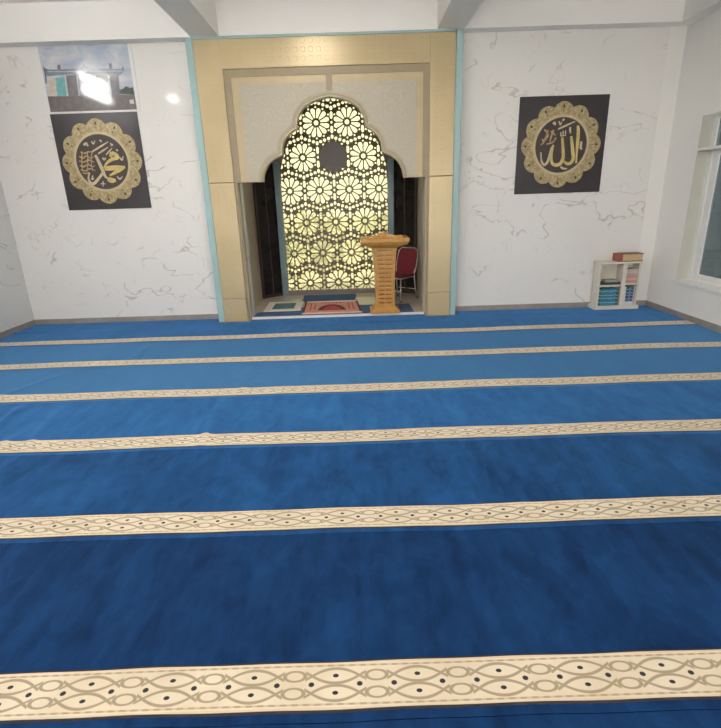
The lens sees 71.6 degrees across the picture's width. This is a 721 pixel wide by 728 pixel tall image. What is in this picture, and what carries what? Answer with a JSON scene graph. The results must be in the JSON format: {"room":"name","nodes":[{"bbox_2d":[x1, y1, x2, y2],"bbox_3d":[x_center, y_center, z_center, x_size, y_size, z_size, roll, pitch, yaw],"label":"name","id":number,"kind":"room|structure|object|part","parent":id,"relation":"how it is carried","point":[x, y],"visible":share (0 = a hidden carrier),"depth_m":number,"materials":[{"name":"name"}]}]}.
{"room":"mosque","nodes":[
{"label":"mosque","id":0,"kind":"room"},
{"bbox_2d":[0,179,33,331],"bbox_3d":[-5.316,-0.710,1.407,0.200,4.313,12.830,-2,18,0],"label":"wall","id":1,"kind":"structure","parent":0,"point":[15,306],"depth_m":7.47,"materials":[{"name":"white paint"}]},
{"bbox_2d":[0,320,35,338],"bbox_3d":[-5.144,1.287,2.079,0.018,0.090,12.452,-2,18,0],"label":"baseboard","id":2,"kind":"structure","parent":1,"relation":"attached to","point":[13,330],"depth_m":7.55,"materials":[{"name":"grey tile"}]},
{"bbox_2d":[0,0,99,3],"bbox_3d":[-0.361,-2.989,0.711,10.250,0.150,12.830,-2,18,0],"label":"ceiling","id":3,"kind":"structure","parent":0,"point":[1,1],"depth_m":6.45,"materials":[{"name":"white paint"}]},
{"bbox_2d":[154,0,218,36],"bbox_3d":[-2.008,-2.632,0.726,0.375,0.436,12.270,-2,18,0],"label":"beam","id":4,"kind":"structure","parent":3,"relation":"attached to","point":[195,17],"depth_m":6.02,"materials":[{"name":"white paint"}]},
{"bbox_2d":[0,0,695,47],"bbox_3d":[-0.443,-4.635,6.649,9.800,0.440,0.200,-2,18,0],"label":"ceiling","id":5,"kind":"structure","parent":3,"relation":"attached to","point":[102,21],"depth_m":6.57,"materials":[{"name":"white paint"}]},
{"bbox_2d":[437,0,482,28],"bbox_3d":[1.262,-2.737,0.728,0.370,0.436,12.270,-2,18,0],"label":"beam","id":6,"kind":"structure","parent":3,"relation":"attached to","point":[451,13],"depth_m":6.14,"materials":[{"name":"white paint"}]},
{"bbox_2d":[683,0,720,20],"bbox_3d":[4.426,-2.837,0.731,0.190,0.440,12.270,-2,18,0],"label":"ceiling","id":7,"kind":"structure","parent":3,"relation":"attached to","point":[694,10],"depth_m":6.35,"materials":[{"name":"white paint"}]},
{"bbox_2d":[0,42,254,319],"bbox_3d":[-3.533,-2.752,7.424,3.505,4.313,0.160,-2,18,0],"label":"wall","id":8,"kind":"structure","parent":0,"point":[156,260],"depth_m":7.52,"materials":[{"name":"white tile"}]},
{"bbox_2d":[37,43,140,113],"bbox_3d":[-3.757,-3.953,6.935,1.277,0.836,0.012,-2,18,0],"label":"print","id":9,"kind":"object","parent":8,"relation":"attached to","point":[96,78],"visible":1,"depth_m":6.93,"materials":[{"name":"paper"}]},
{"bbox_2d":[50,112,151,209],"bbox_3d":[-3.761,-2.934,7.269,1.230,1.300,0.015,-2,18,0],"label":"poster","id":10,"kind":"object","parent":8,"relation":"attached to","point":[101,156],"visible":1,"depth_m":7.25,"materials":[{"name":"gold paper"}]},
{"bbox_2d":[35,314,218,324],"bbox_3d":[-3.720,-0.713,8.001,3.000,0.090,0.018,-2,18,0],"label":"baseboard","id":11,"kind":"structure","parent":8,"relation":"attached to","point":[196,316],"depth_m":7.99,"materials":[{"name":"grey tile"}]},
{"bbox_2d":[243,183,262,306],"bbox_3d":[-1.968,-2.835,8.404,0.160,3.763,1.720,-2,18,0],"label":"wall","id":12,"kind":"structure","parent":0,"point":[247,187],"depth_m":8.67,"materials":[{"name":"beige paint"}]},
{"bbox_2d":[218,314,455,322],"bbox_3d":[-0.237,0.938,3.044,10.250,0.147,14.800,-2,18,0],"label":"floor","id":13,"kind":"structure","parent":0,"point":[424,314],"depth_m":7.81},
{"bbox_2d":[185,29,463,321],"bbox_3d":[-0.426,-2.607,7.390,3.705,3.869,0.382,-2,18,0],"label":"arch frame","id":14,"kind":"object","parent":13,"relation":"on","point":[250,93],"visible":1,"depth_m":6.92,"materials":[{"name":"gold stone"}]},
{"bbox_3d":[-2.029,-3.490,7.002,0.362,1.789,0.208,-2,18,0],"label":"panel","id":15,"kind":"part","parent":14,"relation":"part of","materials":[{"name":"gold metal"}]},
{"bbox_3d":[-1.976,-1.840,7.547,0.362,1.675,0.208,-2,18,0],"label":"pillar panel","id":16,"kind":"part","parent":14,"relation":"part of","materials":[{"name":"gold metal"}]},
{"bbox_3d":[-0.952,-3.186,7.025,1.089,1.145,0.022,-2,18,0],"label":"arch moulding","id":17,"kind":"part","parent":14,"relation":"part of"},
{"bbox_3d":[0.137,-3.221,7.026,1.089,1.145,0.022,-2,18,0],"label":"arch moulding","id":18,"kind":"part","parent":14,"relation":"part of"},
{"bbox_3d":[1.185,-1.941,7.549,0.343,1.675,0.208,-2,18,0],"label":"pillar panel","id":19,"kind":"part","parent":14,"relation":"part of","materials":[{"name":"gold metal"}]},
{"bbox_3d":[1.132,-3.591,7.004,0.343,1.789,0.208,-2,18,0],"label":"panel","id":20,"kind":"part","parent":14,"relation":"part of","materials":[{"name":"gold metal"}]},
{"bbox_2d":[0,305,697,346],"bbox_3d":[-0.314,-0.575,7.375,9.760,0.026,1.318,-2,18,0],"label":"carpet","id":21,"kind":"object","parent":13,"relation":"on","point":[644,316],"visible":0.98,"depth_m":7.27,"materials":[{"name":"blue carpet"}]},
{"bbox_2d":[587,260,642,309],"bbox_3d":[3.965,-1.232,7.770,0.685,0.724,0.245,-2,18,0],"label":"bookshelf","id":22,"kind":"object","parent":21,"relation":"on","point":[610,269],"visible":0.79,"depth_m":7.75,"materials":[{"name":"beige laminate"}]},
{"bbox_3d":[3.669,-1.240,7.777,0.024,0.640,0.210,-2,18,0],"label":"panel","id":23,"kind":"part","parent":22,"relation":"part of","materials":[{"name":"beige laminate"}]},
{"bbox_2d":[598,288,601,305],"bbox_3d":[3.707,-1.060,7.827,0.034,0.264,0.169,-2,18,0],"label":"book","id":24,"kind":"object","parent":22,"relation":"on","point":[600,289],"visible":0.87,"depth_m":7.75,"materials":[{"name":"beige paper"}]},
{"bbox_2d":[600,289,603,305],"bbox_3d":[3.744,-1.056,7.831,0.037,0.252,0.165,-2,18,0],"label":"book","id":25,"kind":"object","parent":22,"relation":"on","point":[602,290],"visible":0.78,"depth_m":7.75,"materials":[{"name":"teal paper"}]},
{"bbox_2d":[601,287,606,305],"bbox_3d":[3.785,-1.060,7.828,0.040,0.258,0.169,-2,18,0],"label":"book","id":26,"kind":"object","parent":22,"relation":"on","point":[605,290],"visible":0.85,"depth_m":7.75,"materials":[{"name":"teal paper"}]},
{"bbox_2d":[603,287,608,304],"bbox_3d":[3.824,-1.065,7.829,0.034,0.264,0.165,-2,18,0],"label":"book","id":27,"kind":"object","parent":22,"relation":"on","point":[607,292],"visible":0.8,"depth_m":7.75,"materials":[{"name":"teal paper"}]},
{"bbox_2d":[606,287,611,304],"bbox_3d":[3.861,-1.059,7.829,0.037,0.252,0.169,-2,18,0],"label":"book","id":28,"kind":"object","parent":22,"relation":"on","point":[609,293],"visible":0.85,"depth_m":7.75,"materials":[{"name":"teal paper"}]},
{"bbox_2d":[600,281,620,284],"bbox_3d":[3.846,-1.261,7.761,0.311,0.040,0.152,-2,18,0],"label":"book","id":29,"kind":"object","parent":22,"relation":"on","point":[601,282],"visible":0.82,"depth_m":7.69,"materials":[{"name":"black paper"}]},
{"bbox_2d":[601,279,617,281],"bbox_3d":[3.855,-1.296,7.749,0.191,0.032,0.152,-2,18,0],"label":"book","id":30,"kind":"object","parent":29,"relation":"on","point":[602,280],"visible":0.89,"depth_m":7.68,"materials":[{"name":"beige paper"}]},
{"bbox_2d":[607,287,613,304],"bbox_3d":[3.902,-1.064,7.830,0.040,0.258,0.165,-2,18,0],"label":"book","id":31,"kind":"object","parent":22,"relation":"on","point":[612,290],"visible":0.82,"depth_m":7.76,"materials":[{"name":"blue paper"}]},
{"bbox_2d":[611,287,616,304],"bbox_3d":[3.941,-1.068,7.827,0.034,0.264,0.169,-2,18,0],"label":"book","id":32,"kind":"object","parent":22,"relation":"on","point":[615,289],"visible":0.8,"depth_m":7.75,"materials":[{"name":"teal paper"}]},
{"bbox_2d":[614,287,618,304],"bbox_3d":[3.978,-1.064,7.831,0.037,0.252,0.165,-2,18,0],"label":"book","id":33,"kind":"object","parent":22,"relation":"on","point":[617,291],"visible":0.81,"depth_m":7.75,"materials":[{"name":"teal paper"}]},
{"bbox_3d":[3.966,-1.280,7.872,0.572,0.640,0.012,-2,18,0],"label":"panel","id":34,"kind":"part","parent":22,"relation":"part of","materials":[{"name":"beige laminate"}]},
{"bbox_2d":[612,252,643,261],"bbox_3d":[4.090,-1.638,7.640,0.380,0.120,0.190,-2,18,0],"label":"book","id":35,"kind":"object","parent":22,"relation":"on","point":[621,256],"visible":1,"depth_m":7.56,"materials":[{"name":"beige paper"}]},
{"bbox_2d":[624,301,631,304],"bbox_3d":[4.170,-0.975,7.860,0.112,0.054,0.170,-2,18,0],"label":"flat box","id":36,"kind":"object","parent":22,"relation":"on","point":[626,302],"visible":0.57,"depth_m":7.78,"materials":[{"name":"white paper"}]},
{"bbox_2d":[625,286,629,300],"bbox_3d":[4.130,-1.103,7.817,0.044,0.218,0.169,-2,18,0],"label":"book","id":37,"kind":"object","parent":36,"relation":"on","point":[627,288],"visible":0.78,"depth_m":7.74,"materials":[{"name":"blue paper"}]},
{"bbox_2d":[628,285,633,300],"bbox_3d":[4.200,-1.106,7.817,0.044,0.218,0.169,-2,18,0],"label":"book","id":38,"kind":"object","parent":36,"relation":"on","point":[632,288],"visible":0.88,"depth_m":7.74,"materials":[{"name":"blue paper"}]},
{"bbox_2d":[626,280,636,282],"bbox_3d":[4.160,-1.293,7.755,0.171,0.044,0.170,-2,18,0],"label":"book","id":39,"kind":"object","parent":22,"relation":"on","point":[627,281],"visible":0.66,"depth_m":7.67,"materials":[{"name":"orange paper"}]},
{"bbox_3d":[4.158,-1.332,7.742,0.164,0.035,0.170,-2,18,0],"label":"book","id":40,"kind":"object","parent":39,"relation":"on","visible":0},
{"bbox_3d":[4.154,-1.364,7.731,0.163,0.032,0.170,-2,18,0],"label":"book","id":41,"kind":"object","parent":40,"relation":"on","visible":0},
{"bbox_2d":[627,273,637,275],"bbox_3d":[4.158,-1.396,7.721,0.168,0.036,0.170,-2,18,0],"label":"book","id":42,"kind":"object","parent":41,"relation":"on","point":[628,274],"visible":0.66,"depth_m":7.64,"materials":[{"name":"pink paper"}]},
{"bbox_3d":[4.154,-1.427,7.711,0.167,0.029,0.170,-2,18,0],"label":"book","id":43,"kind":"object","parent":42,"relation":"on","visible":0},
{"bbox_2d":[627,267,637,270],"bbox_3d":[4.152,-1.458,7.700,0.160,0.034,0.170,-2,18,0],"label":"book","id":44,"kind":"object","parent":43,"relation":"on","point":[631,268],"visible":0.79,"depth_m":7.62,"materials":[{"name":"beige paper"}]},
{"bbox_3d":[4.265,-1.259,7.778,0.024,0.640,0.210,-2,18,0],"label":"panel","id":45,"kind":"part","parent":22,"relation":"part of","materials":[{"name":"beige laminate"}]},
{"bbox_2d":[0,521,720,727],"bbox_3d":[-0.256,1.109,2.265,9.760,0.027,1.055,-2,18,0],"label":"carpet","id":46,"kind":"object","parent":13,"relation":"on","point":[324,628],"visible":1,"depth_m":2.15,"materials":[{"name":"blue carpet"}]},
{"bbox_2d":[0,433,720,543],"bbox_3d":[-0.267,0.778,3.261,9.760,0.033,1.056,-2,18,0],"label":"carpet","id":47,"kind":"object","parent":13,"relation":"on","point":[662,478],"visible":1,"depth_m":3.18,"materials":[{"name":"blue carpet"}]},
{"bbox_2d":[0,382,720,455],"bbox_3d":[-0.279,0.445,4.256,9.761,0.043,1.058,-2,18,0],"label":"carpet","id":48,"kind":"object","parent":13,"relation":"on","point":[64,428],"visible":1,"depth_m":4.19,"materials":[{"name":"blue carpet"}]},
{"bbox_2d":[0,348,720,404],"bbox_3d":[-0.290,0.122,5.256,9.760,0.028,1.056,-2,18,0],"label":"carpet","id":49,"kind":"object","parent":13,"relation":"on","point":[347,376],"visible":1,"depth_m":5.21,"materials":[{"name":"blue carpet"}]},
{"bbox_2d":[0,325,720,370],"bbox_3d":[-0.301,-0.209,6.252,9.760,0.036,1.057,-2,18,0],"label":"carpet","id":50,"kind":"object","parent":13,"relation":"on","point":[296,349],"visible":1,"depth_m":6.21,"materials":[{"name":"blue carpet"}]},
{"bbox_2d":[202,710,720,727],"bbox_3d":[-0.245,1.437,1.267,9.760,0.026,1.055,-2,18,0],"label":"carpet","id":51,"kind":"object","parent":13,"relation":"on","point":[685,718],"visible":1,"depth_m":1.75,"materials":[{"name":"blue carpet"}]},
{"bbox_2d":[253,292,423,316],"bbox_3d":[-0.381,-1.074,8.853,2.900,0.043,2.005,-2,18,0],"label":"floor","id":52,"kind":"structure","parent":0,"point":[415,303],"depth_m":9.04,"materials":[{"name":"beige tile"}]},
{"bbox_2d":[252,163,282,298],"bbox_3d":[-1.711,-3.038,8.939,0.454,3.710,0.030,-17,24,-39],"label":"panel","id":53,"kind":"object","parent":52,"relation":"on","point":[263,192],"visible":0.65,"depth_m":9.15,"materials":[{"name":"black wood"}]},
{"bbox_3d":[-1.643,-1.311,9.527,0.413,0.060,0.022,-17,24,-39],"label":"rail","id":54,"kind":"part","parent":53,"relation":"part of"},
{"bbox_2d":[303,294,355,301],"bbox_3d":[-0.571,-1.220,9.226,0.990,0.010,0.660,-2,18,0],"label":"mat","id":55,"kind":"object","parent":52,"relation":"on","point":[336,297],"visible":0.86,"depth_m":9.22,"materials":[{"name":"blue fabric"}]},
{"bbox_2d":[272,99,393,295],"bbox_3d":[-0.472,-3.117,9.092,2.670,3.690,0.090,-2,18,0],"label":"lattice screen","id":56,"kind":"object","parent":52,"relation":"on","point":[334,181],"visible":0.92,"depth_m":9.13,"materials":[{"name":"yellow metal"}]},
{"bbox_3d":[-1.472,-2.462,9.296,0.110,2.380,0.090,-2,18,0],"label":"post","id":57,"kind":"part","parent":56,"relation":"part of","materials":[{"name":"teal stone"}]},
{"bbox_3d":[-0.418,-1.406,9.662,1.930,0.082,0.060,-2,18,0],"label":"rail","id":58,"kind":"part","parent":56,"relation":"part of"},
{"bbox_3d":[0.567,-2.528,9.298,0.110,2.380,0.090,-2,18,0],"label":"post","id":59,"kind":"part","parent":56,"relation":"part of","materials":[{"name":"teal stone"}]},
{"bbox_2d":[254,303,413,316],"bbox_3d":[-0.424,-0.893,8.222,2.540,0.008,0.655,-2,18,0],"label":"carpet runner","id":60,"kind":"object","parent":52,"relation":"on","point":[406,307],"visible":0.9,"depth_m":8.06,"materials":[{"name":"blue carpet"}]},
{"bbox_2d":[263,301,303,311],"bbox_3d":[-1.306,-0.989,8.562,0.625,0.016,0.770,-2,18,0],"label":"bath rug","id":61,"kind":"object","parent":60,"relation":"on","point":[295,305],"visible":1,"depth_m":8.50,"materials":[{"name":"white fabric"}]},
{"bbox_2d":[302,300,361,314],"bbox_3d":[-0.474,-0.964,8.411,0.995,0.012,1.030,-2,18,0],"label":"rug","id":62,"kind":"object","parent":60,"relation":"on","point":[341,306],"visible":1,"depth_m":8.34,"materials":[{"name":"fabric"}]},
{"bbox_2d":[360,231,409,313],"bbox_3d":[0.374,-1.445,7.804,0.740,1.254,0.540,-2,18,0],"label":"pulpit","id":63,"kind":"object","parent":60,"relation":"on","point":[384,246],"visible":1,"depth_m":7.66,"materials":[{"name":"brown wood"}]},
{"bbox_3d":[0.377,-1.335,7.686,0.366,0.879,0.013,-2,18,0],"label":"frame","id":64,"kind":"part","parent":63,"relation":"part of","materials":[{"name":"brown wood"}]},
{"bbox_3d":[0.359,-1.839,7.674,0.718,0.085,0.513,-2,18,0],"label":"desk moulding","id":65,"kind":"part","parent":63,"relation":"part of","materials":[{"name":"brown wood"}]},
{"bbox_2d":[252,312,423,319],"bbox_3d":[-0.355,-0.758,7.886,2.716,0.044,0.030,-2,18,0],"label":"trim","id":66,"kind":"structure","parent":52,"relation":"attached to","point":[400,313],"depth_m":7.87,"materials":[{"name":"white stone"}]},
{"bbox_2d":[394,159,416,293],"bbox_3d":[0.796,-3.118,8.941,0.494,3.710,0.030,12,23,35],"label":"panel","id":67,"kind":"object","parent":52,"relation":"on","point":[405,189],"visible":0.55,"depth_m":9.06,"materials":[{"name":"black wood"}]},
{"bbox_3d":[0.836,-1.390,9.528,0.450,0.060,0.022,12,23,35],"label":"rail","id":68,"kind":"part","parent":67,"relation":"part of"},
{"bbox_2d":[395,247,417,302],"bbox_3d":[0.695,-1.589,8.825,0.452,0.887,0.581,13,23,38],"label":"banquet chair","id":69,"kind":"object","parent":52,"relation":"on","point":[407,259],"visible":0.8,"depth_m":8.87,"materials":[{"name":"red fabric"}]},
{"bbox_3d":[0.666,-1.570,8.794,0.410,0.052,0.410,13,23,38],"label":"seat","id":70,"kind":"part","parent":69,"relation":"part of","materials":[{"name":"red fabric"}]},
{"bbox_3d":[0.831,-1.850,8.918,0.400,0.405,0.137,13,23,38],"label":"backrest","id":71,"kind":"part","parent":69,"relation":"part of","materials":[{"name":"red fabric"}]},
{"bbox_3d":[0.833,-1.869,8.915,0.449,0.420,0.120,13,23,38],"label":"frame","id":72,"kind":"part","parent":69,"relation":"part of","materials":[{"name":"silver metal"}]},
{"bbox_3d":[0.978,-1.464,8.887,0.096,0.575,0.025,-14,22,-32],"label":"leg","id":73,"kind":"part","parent":69,"relation":"part of","materials":[{"name":"silver metal"}]},
{"bbox_2d":[417,177,422,300],"bbox_3d":[1.091,-2.933,8.406,0.160,3.763,1.720,-2,18,0],"label":"wall","id":74,"kind":"structure","parent":0,"point":[419,179],"depth_m":8.72,"materials":[{"name":"beige paint"}]},
{"bbox_2d":[422,26,686,308],"bbox_3d":[2.724,-2.952,7.427,3.575,4.313,0.164,-2,18,0],"label":"wall","id":75,"kind":"structure","parent":0,"point":[512,248],"depth_m":7.35,"materials":[{"name":"white tile"}]},
{"bbox_2d":[455,300,645,310],"bbox_3d":[3.029,-0.928,8.003,3.095,0.090,0.022,-2,18,0],"label":"baseboard","id":76,"kind":"structure","parent":75,"relation":"attached to","point":[638,302],"depth_m":7.99,"materials":[{"name":"grey tile"}]},
{"bbox_2d":[514,94,609,193],"bbox_3d":[2.913,-3.176,7.265,1.274,1.306,0.015,-2,18,0],"label":"poster","id":77,"kind":"object","parent":75,"relation":"attached to","point":[561,139],"visible":1,"depth_m":7.25,"materials":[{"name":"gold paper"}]},
{"bbox_2d":[646,9,720,325],"bbox_3d":[4.703,-1.031,1.414,0.250,4.313,12.830,-2,18,0],"label":"wall","id":78,"kind":"structure","parent":0,"point":[699,88],"depth_m":6.91,"materials":[{"name":"white paint"}]},
{"bbox_2d":[645,300,720,332],"bbox_3d":[4.633,0.974,2.083,0.018,0.090,12.448,-2,18,0],"label":"baseboard","id":79,"kind":"structure","parent":78,"relation":"attached to","point":[706,324],"depth_m":7.01,"materials":[{"name":"grey tile"}]},
{"bbox_2d":[671,114,720,294],"bbox_3d":[4.639,-1.845,5.741,0.240,2.195,2.560,-2,18,0],"label":"window","id":80,"kind":"structure","parent":78,"relation":"in","point":[699,265],"depth_m":6.77,"materials":[{"name":"white metal"}]},
{"bbox_3d":[4.642,-0.824,6.077,0.180,0.047,2.560,-2,18,0],"label":"sill","id":81,"kind":"part","parent":80,"relation":"part of","materials":[{"name":"white paint"}]},
{"bbox_3d":[4.729,-1.864,5.736,0.060,2.160,2.460,-2,18,0],"label":"frame","id":82,"kind":"part","parent":80,"relation":"part of","materials":[{"name":"white metal"}]},
{"bbox_3d":[4.728,-1.866,6.356,0.030,1.675,1.100,-2,18,0],"label":"sash","id":83,"kind":"part","parent":80,"relation":"part of","materials":[{"name":"white metal"}]},
{"bbox_3d":[4.723,-2.077,6.287,0.006,2.000,1.100,-2,18,0],"label":"pane","id":84,"kind":"part","parent":80,"relation":"part of","materials":[{"name":"clear glass"}]}
]}

